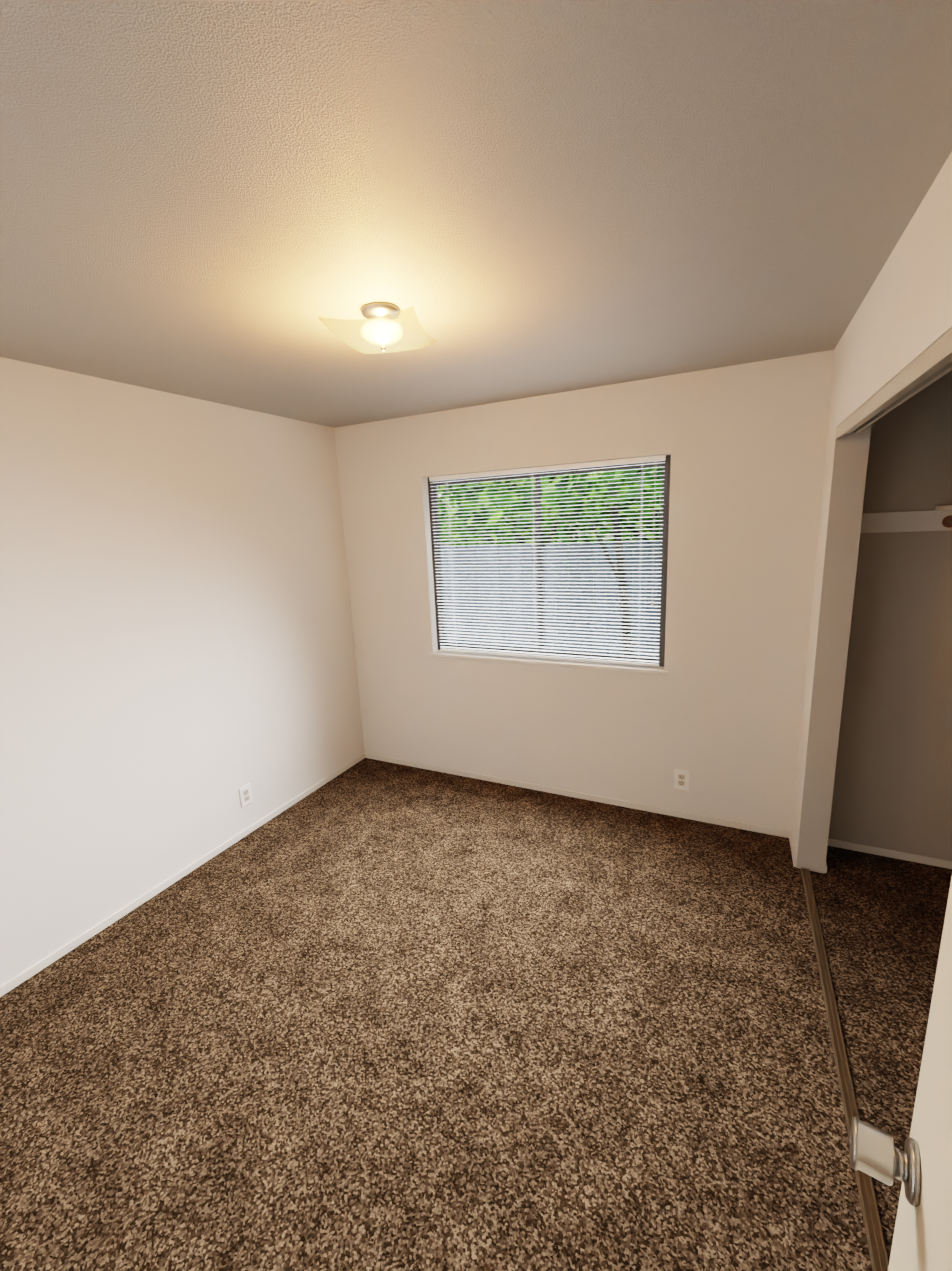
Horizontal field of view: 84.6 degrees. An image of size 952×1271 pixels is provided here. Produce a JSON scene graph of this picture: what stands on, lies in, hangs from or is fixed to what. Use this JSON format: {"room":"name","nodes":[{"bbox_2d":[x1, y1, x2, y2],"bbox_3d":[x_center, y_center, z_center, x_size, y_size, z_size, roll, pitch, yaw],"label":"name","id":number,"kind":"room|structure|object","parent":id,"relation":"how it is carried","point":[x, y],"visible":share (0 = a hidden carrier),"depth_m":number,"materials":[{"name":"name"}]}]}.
{"room":"empty bedroom","nodes":[
{"label":"empty bedroom","id":0,"kind":"room"},
{"bbox_2d":[0,357,364,985],"bbox_3d":[-1.646,0.071,2.544,0.120,2.440,3.292,3,13,26],"label":"wall","id":1,"kind":"structure","parent":0,"point":[178,668],"depth_m":2.53,"materials":[{"name":"white paint"}]},
{"bbox_2d":[0,753,364,996],"bbox_3d":[-1.535,1.247,2.762,0.010,0.040,3.052,3,13,26],"label":"baseboard","id":2,"kind":"structure","parent":1,"relation":"attached to","point":[23,976],"depth_m":2.61,"materials":[{"name":"beige paint"}]},
{"bbox_2d":[239,783,252,807],"bbox_3d":[-1.358,0.945,3.092,0.009,0.124,0.080,3,13,26],"label":"electrical outlet","id":3,"kind":"object","parent":1,"relation":"attached to","point":[245,792],"visible":1,"depth_m":3.09,"materials":[{"name":"white plastic"}]},
{"bbox_2d":[0,758,951,1270],"bbox_3d":[-0.354,1.615,1.101,3.859,0.100,5.321,3,13,26],"label":"floor","id":4,"kind":"structure","parent":0,"point":[366,1014],"depth_m":1.78,"materials":[{"name":"carpet"}]},
{"bbox_2d":[801,867,888,1270],"bbox_3d":[1.223,1.342,1.777,0.036,0.016,1.853,3,13,26],"label":"rail","id":5,"kind":"object","parent":4,"relation":"on","point":[875,1238],"visible":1,"depth_m":1.63,"materials":[{"name":"brown metal"}]},
{"bbox_2d":[0,0,951,427],"bbox_3d":[-0.466,-0.868,0.578,3.859,0.100,5.321,3,13,26],"label":"ceiling","id":6,"kind":"structure","parent":0,"point":[226,202],"depth_m":1.10,"materials":[{"name":"white paint"}]},
{"bbox_2d":[318,302,436,353],"bbox_3d":[-0.309,-1.000,1.717,0.300,0.124,0.300,-1,12,9],"label":"ceiling light","id":7,"kind":"object","parent":6,"relation":"attached to","point":[384,327],"visible":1,"depth_m":1.65,"materials":[{"name":"white glass"}]},
{"bbox_2d":[334,350,833,830],"bbox_3d":[0.727,-0.157,3.117,3.859,2.440,0.120,3,13,26],"label":"wall","id":8,"kind":"structure","parent":0,"point":[716,712],"depth_m":2.96,"materials":[{"name":"white paint"}]},
{"bbox_2d":[427,455,670,674],"bbox_3d":[0.377,-0.414,3.214,1.570,1.190,0.132,3,13,26],"label":"window","id":9,"kind":"structure","parent":8,"relation":"in","point":[665,487],"depth_m":3.19,"materials":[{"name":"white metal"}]},
{"bbox_2d":[429,455,665,665],"bbox_3d":[0.375,-0.425,3.195,1.448,1.155,0.040,3,13,26],"label":"window blinds","id":10,"kind":"object","parent":9,"relation":"attached to","point":[641,460],"visible":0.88,"depth_m":3.16,"materials":[{"name":"white plastic"}]},
{"bbox_2d":[365,753,791,837],"bbox_3d":[0.423,1.010,3.466,2.869,0.040,0.010,3,13,26],"label":"baseboard","id":11,"kind":"structure","parent":8,"relation":"attached to","point":[708,819],"depth_m":3.30,"materials":[{"name":"beige paint"}]},
{"bbox_2d":[674,769,688,790],"bbox_3d":[1.195,0.840,3.042,0.080,0.124,0.009,3,13,26],"label":"outlet","id":12,"kind":"object","parent":8,"relation":"attached to","point":[681,779],"visible":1,"depth_m":3.04,"materials":[{"name":"white plastic"}]},
{"bbox_2d":[791,152,951,873],"bbox_3d":[1.022,0.236,1.183,0.120,2.440,3.172,3,13,26],"label":"wall","id":13,"kind":"structure","parent":0,"point":[901,320],"depth_m":2.20,"materials":[{"name":"white paint"}]},
{"bbox_2d":[789,832,795,866],"bbox_3d":[1.040,1.395,1.506,0.010,0.040,3.042,3,13,26],"label":"baseboard","id":14,"kind":"structure","parent":13,"relation":"attached to","point":[792,849],"depth_m":2.70,"materials":[{"name":"beige paint"}]},
{"bbox_2d":[836,328,951,438],"bbox_3d":[1.133,-0.654,1.358,0.074,0.048,1.853,3,13,26],"label":"rail","id":15,"kind":"object","parent":13,"relation":"attached to","point":[932,363],"visible":1,"depth_m":1.35,"materials":[{"name":"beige metal"}]},
{"bbox_2d":[849,877,951,1270],"bbox_3d":[0.378,0.642,0.364,0.170,2.016,0.762,5,14,34],"label":"door","id":16,"kind":"structure","parent":13,"relation":"in","point":[920,1166],"depth_m":0.61,"materials":[{"name":"beige paint"}]},
{"bbox_2d":[828,370,951,860],"bbox_3d":[1.544,0.195,1.267,0.740,2.440,2.551,3,13,26],"label":"wall","id":17,"kind":"structure","parent":0,"point":[892,789],"depth_m":2.47,"materials":[{"name":"beige paint"}]},
{"bbox_2d":[825,839,951,872],"bbox_3d":[1.569,1.353,1.593,0.620,0.040,2.431,3,13,26],"label":"baseboard","id":18,"kind":"structure","parent":17,"relation":"attached to","point":[893,854],"depth_m":2.64,"materials":[{"name":"grey paint"}]},
{"bbox_2d":[860,505,951,532],"bbox_3d":[1.508,-0.196,1.262,0.599,0.259,2.429,3,13,26],"label":"closet shelf","id":19,"kind":"object","parent":17,"relation":"attached to","point":[938,518],"visible":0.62,"depth_m":2.34,"materials":[{"name":"grey paint"}]},
{"label":"outside","id":20,"kind":"structure","parent":0,"visible":0},
{"bbox_2d":[470,571,646,653],"bbox_3d":[4.140,-0.534,11.954,26.000,0.100,18.499,3,13,26],"label":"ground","id":21,"kind":"structure","parent":20,"point":[593,605],"depth_m":13.87,"materials":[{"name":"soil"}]},
{"bbox_2d":[437,466,661,656],"bbox_3d":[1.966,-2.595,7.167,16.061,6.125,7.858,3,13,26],"label":"window glass","id":22,"kind":"object","parent":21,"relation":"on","point":[630,509],"depth_m":6.19,"materials":[{"name":"clear glass"}]}
]}

